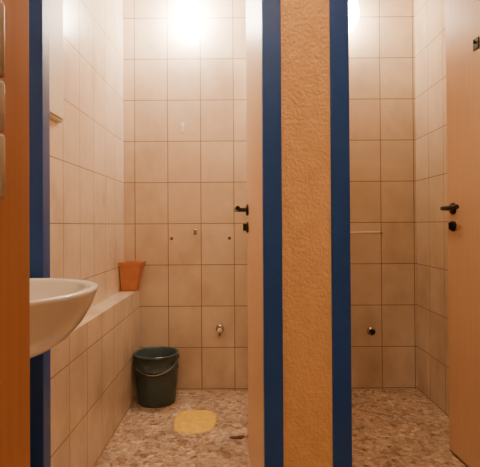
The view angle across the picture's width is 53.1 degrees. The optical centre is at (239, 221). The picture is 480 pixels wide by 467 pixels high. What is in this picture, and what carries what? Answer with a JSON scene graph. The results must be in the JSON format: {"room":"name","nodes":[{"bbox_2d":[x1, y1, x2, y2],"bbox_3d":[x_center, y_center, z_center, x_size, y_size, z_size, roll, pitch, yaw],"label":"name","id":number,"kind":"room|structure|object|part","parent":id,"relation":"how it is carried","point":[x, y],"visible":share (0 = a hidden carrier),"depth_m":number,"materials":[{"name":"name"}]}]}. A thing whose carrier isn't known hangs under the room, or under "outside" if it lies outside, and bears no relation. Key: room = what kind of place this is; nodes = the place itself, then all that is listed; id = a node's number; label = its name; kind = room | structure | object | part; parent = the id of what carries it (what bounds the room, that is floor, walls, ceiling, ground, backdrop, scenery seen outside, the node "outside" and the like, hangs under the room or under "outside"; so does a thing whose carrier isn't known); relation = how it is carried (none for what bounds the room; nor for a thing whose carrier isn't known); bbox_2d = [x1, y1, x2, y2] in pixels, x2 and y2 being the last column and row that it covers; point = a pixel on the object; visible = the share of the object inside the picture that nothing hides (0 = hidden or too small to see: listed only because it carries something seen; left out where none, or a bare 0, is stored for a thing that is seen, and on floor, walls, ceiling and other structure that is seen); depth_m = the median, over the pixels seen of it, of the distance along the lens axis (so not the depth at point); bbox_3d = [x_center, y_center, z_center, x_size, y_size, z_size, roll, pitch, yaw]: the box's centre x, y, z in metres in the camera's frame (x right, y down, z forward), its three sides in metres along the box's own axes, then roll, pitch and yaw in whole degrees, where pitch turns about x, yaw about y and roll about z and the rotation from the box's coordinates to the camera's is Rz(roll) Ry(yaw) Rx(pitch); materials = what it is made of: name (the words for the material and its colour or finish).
{"room":"public restroom","nodes":[
{"label":"public restroom","id":0,"kind":"room"},
{"bbox_2d":[50,0,123,307],"bbox_3d":[-0.755,-0.280,2.207,0.100,2.600,1.410,0,0,0],"label":"wall","id":1,"kind":"structure","parent":0,"point":[87,148],"depth_m":2.26,"materials":[{"name":"tile"}]},
{"bbox_2d":[49,0,62,122],"bbox_3d":[-0.696,-0.834,1.736,0.025,0.900,0.260,0,0,0],"label":"upper cabinet","id":2,"kind":"object","parent":1,"relation":"attached to","point":[55,6],"visible":0.54,"depth_m":1.78,"materials":[{"name":"beige plastic"}]},
{"bbox_2d":[50,289,139,466],"bbox_3d":[-0.652,0.710,2.200,0.093,0.618,1.410,0,0,0],"label":"wall","id":3,"kind":"structure","parent":0,"point":[94,387],"depth_m":2.00,"materials":[{"name":"tile"}]},
{"bbox_2d":[119,261,145,290],"bbox_3d":[-0.634,0.321,2.835,0.130,0.168,0.138,0,0,0],"label":"planter","id":4,"kind":"object","parent":3,"relation":"on","point":[131,272],"visible":1,"depth_m":2.79,"materials":[{"name":"plastic"}]},
{"bbox_2d":[123,0,416,390],"bbox_3d":[0.180,-0.280,2.962,1.970,2.600,0.100,0,0,0],"label":"wall","id":5,"kind":"structure","parent":0,"point":[177,183],"depth_m":2.91,"materials":[{"name":"tile"}]},
{"bbox_2d":[181,122,183,131],"bbox_3d":[-0.348,-0.573,2.895,0.020,0.058,0.039,0,0,0],"label":"hook","id":6,"kind":"object","parent":5,"relation":"attached to","point":[182,123],"visible":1,"depth_m":2.91,"materials":[{"name":"white plastic"}]},
{"bbox_2d":[174,0,200,34],"bbox_3d":[-0.307,-1.223,2.836,0.160,0.240,0.165,0,0,0],"label":"wall lamp","id":7,"kind":"object","parent":5,"relation":"attached to","point":[187,13],"visible":1,"depth_m":2.78,"materials":[{"name":"beige plastic"}]},
{"bbox_2d":[216,324,223,335],"bbox_3d":[-0.121,0.651,2.874,0.052,0.061,0.062,0,0,0],"label":"valve","id":8,"kind":"object","parent":5,"relation":"attached to","point":[219,328],"visible":1,"depth_m":2.89,"materials":[{"name":"silver metal"}]},
{"bbox_2d":[349,0,358,32],"bbox_3d":[0.623,-1.229,2.836,0.160,0.240,0.165,0,0,0],"label":"wall lamp","id":9,"kind":"object","parent":5,"relation":"attached to","point":[353,4],"visible":0.27,"depth_m":2.77,"materials":[{"name":"beige plastic"}]},
{"bbox_2d":[350,231,382,233],"bbox_3d":[0.750,0.066,2.895,0.220,0.016,0.030,0,0,0],"label":"towel rail","id":10,"kind":"object","parent":5,"relation":"attached to","point":[379,232],"visible":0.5,"depth_m":2.88,"materials":[{"name":"beige plastic"}]},
{"bbox_3d":[0.750,0.066,2.885,0.220,0.010,0.010,0,0,0],"label":"rail","id":11,"kind":"part","parent":10,"relation":"part of","materials":[{"name":"beige plastic"}]},
{"bbox_2d":[367,327,375,335],"bbox_3d":[0.794,0.663,2.890,0.052,0.052,0.030,0,0,0],"label":"plug","id":12,"kind":"object","parent":5,"relation":"attached to","point":[371,331],"visible":1,"depth_m":2.89,"materials":[{"name":"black metal"}]},
{"bbox_2d":[94,389,468,466],"bbox_3d":[0.006,1.055,0.748,3.400,0.100,4.510,0,0,0],"label":"floor","id":13,"kind":"structure","parent":0,"point":[391,427],"depth_m":2.29,"materials":[{"name":"stone"}]},
{"bbox_2d":[30,278,98,358],"bbox_3d":[-0.569,0.517,1.116,0.456,0.988,0.504,0,0,0],"label":"basin","id":14,"kind":"object","parent":13,"relation":"on","point":[58,306],"visible":0.62,"depth_m":1.05,"materials":[{"name":"ceramic"}]},
{"bbox_2d":[134,346,179,407],"bbox_3d":[-0.473,0.881,2.723,0.258,0.281,0.268,0,0,0],"label":"bucket","id":15,"kind":"object","parent":13,"relation":"on","point":[156,368],"visible":1,"depth_m":2.63,"materials":[{"name":"plastic"}]},
{"bbox_3d":[-0.473,0.797,2.660,0.258,0.080,0.142,0,0,0],"label":"wire handle","id":16,"kind":"part","parent":15,"relation":"part of","materials":[{"name":"silver metal"}]},
{"bbox_2d":[174,410,216,433],"bbox_3d":[-0.227,1.016,2.450,0.220,0.005,0.294,0,0,0],"label":"bath mat","id":17,"kind":"object","parent":13,"relation":"on","point":[187,421],"visible":1,"depth_m":2.43,"materials":[{"name":"yellow fabric"}]},
{"bbox_2d":[231,435,244,438],"bbox_3d":[-0.014,1.012,2.253,0.080,0.006,0.029,0,0,0],"label":"dry leaf","id":18,"kind":"object","parent":13,"relation":"on","point":[239,436],"visible":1,"depth_m":2.26,"materials":[{"name":"brown plant"}]},
{"bbox_2d":[281,0,332,466],"bbox_3d":[0.248,-0.291,1.462,2.300,2.600,0.080,0,0,0],"label":"wall","id":19,"kind":"structure","parent":0,"point":[305,31],"depth_m":1.42,"materials":[{"name":"orange paint"}]},
{"bbox_2d":[29,0,283,466],"bbox_3d":[-0.254,-0.048,1.456,0.756,2.120,0.088,0,0,0],"label":"door frame","id":20,"kind":"structure","parent":19,"relation":"attached to","point":[39,64],"depth_m":1.41,"materials":[{"name":"blue paint"}]},
{"bbox_2d":[246,0,263,466],"bbox_3d":[0.072,-0.024,1.799,0.040,2.048,0.632,0,0,-4],"label":"leaf","id":21,"kind":"object","parent":19,"relation":"attached to","point":[253,7],"visible":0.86,"depth_m":1.77,"materials":[{"name":"brown wood"}]},
{"bbox_2d":[245,204,248,215],"bbox_3d":[0.029,-0.051,2.058,0.011,0.052,0.052,0,0,-4],"label":"rosette","id":22,"kind":"object","parent":21,"relation":"attached to","point":[246,206],"visible":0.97,"depth_m":2.04,"materials":[{"name":"black plastic"}]},
{"bbox_2d":[233,206,245,211],"bbox_3d":[0.004,-0.053,1.998,0.060,0.022,0.135,0,0,-4],"label":"lever","id":23,"kind":"object","parent":22,"relation":"attached to","point":[237,208],"visible":0.98,"depth_m":2.03,"materials":[{"name":"black plastic"}]},
{"bbox_2d":[329,0,351,466],"bbox_3d":[0.640,-0.054,1.456,0.742,2.120,0.088,0,0,0],"label":"door frame","id":24,"kind":"structure","parent":19,"relation":"attached to","point":[338,9],"depth_m":1.41,"materials":[{"name":"blue paint"}]},
{"bbox_2d":[414,0,448,417],"bbox_3d":[1.115,-0.291,2.207,0.100,2.600,1.410,0,0,0],"label":"wall","id":25,"kind":"structure","parent":0,"point":[429,15],"depth_m":2.67,"materials":[{"name":"tile"}]},
{"bbox_2d":[445,0,479,466],"bbox_3d":[0.953,-0.029,1.799,0.040,2.048,0.632,0,0,-4],"label":"leaf","id":26,"kind":"object","parent":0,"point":[462,16],"visible":1,"depth_m":1.97,"materials":[{"name":"brown wood"}]},
{"bbox_2d":[449,202,455,214],"bbox_3d":[0.910,-0.056,2.058,0.011,0.052,0.052,0,0,-4],"label":"rosette","id":27,"kind":"object","parent":26,"relation":"attached to","point":[452,212],"visible":0.59,"depth_m":2.05,"materials":[{"name":"black plastic"}]},
{"bbox_2d":[440,204,458,210],"bbox_3d":[0.885,-0.058,1.998,0.060,0.022,0.135,0,0,-4],"label":"lever","id":28,"kind":"object","parent":27,"relation":"attached to","point":[451,207],"visible":1,"depth_m":1.98,"materials":[{"name":"black plastic"}]},
{"bbox_2d":[451,220,455,231],"bbox_3d":[0.911,0.019,2.057,0.009,0.048,0.048,0,0,-4],"label":"rosette","id":29,"kind":"object","parent":26,"relation":"attached to","point":[452,221],"visible":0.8,"depth_m":2.04,"materials":[{"name":"black plastic"}]},
{"bbox_2d":[473,36,478,50],"bbox_3d":[0.922,-0.695,1.876,0.004,0.045,0.040,0,0,-4],"label":"coat hook plate","id":30,"kind":"object","parent":26,"relation":"attached to","point":[476,45],"visible":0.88,"depth_m":1.87,"materials":[{"name":"silver metal"}]},
{"bbox_3d":[-0.002,-0.296,0.552,3.400,2.600,0.100,0,0,0],"label":"wall","id":31,"kind":"structure","parent":0,"visible":0},
{"bbox_2d":[0,1,4,198],"bbox_3d":[-0.259,-0.130,0.513,0.015,0.210,0.015,0,0,0],"label":"entry hinge","id":32,"kind":"object","parent":31,"relation":"attached to","point":[2,6],"visible":1,"depth_m":0.51,"materials":[{"name":"paint"}]},
{"bbox_2d":[0,0,29,466],"bbox_3d":[0.168,-0.067,0.545,0.942,2.140,0.110,0,0,0],"label":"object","id":33,"kind":"structure","parent":31,"relation":"attached to","point":[14,208],"depth_m":0.56,"materials":[{"name":"orange wood"}]}
]}

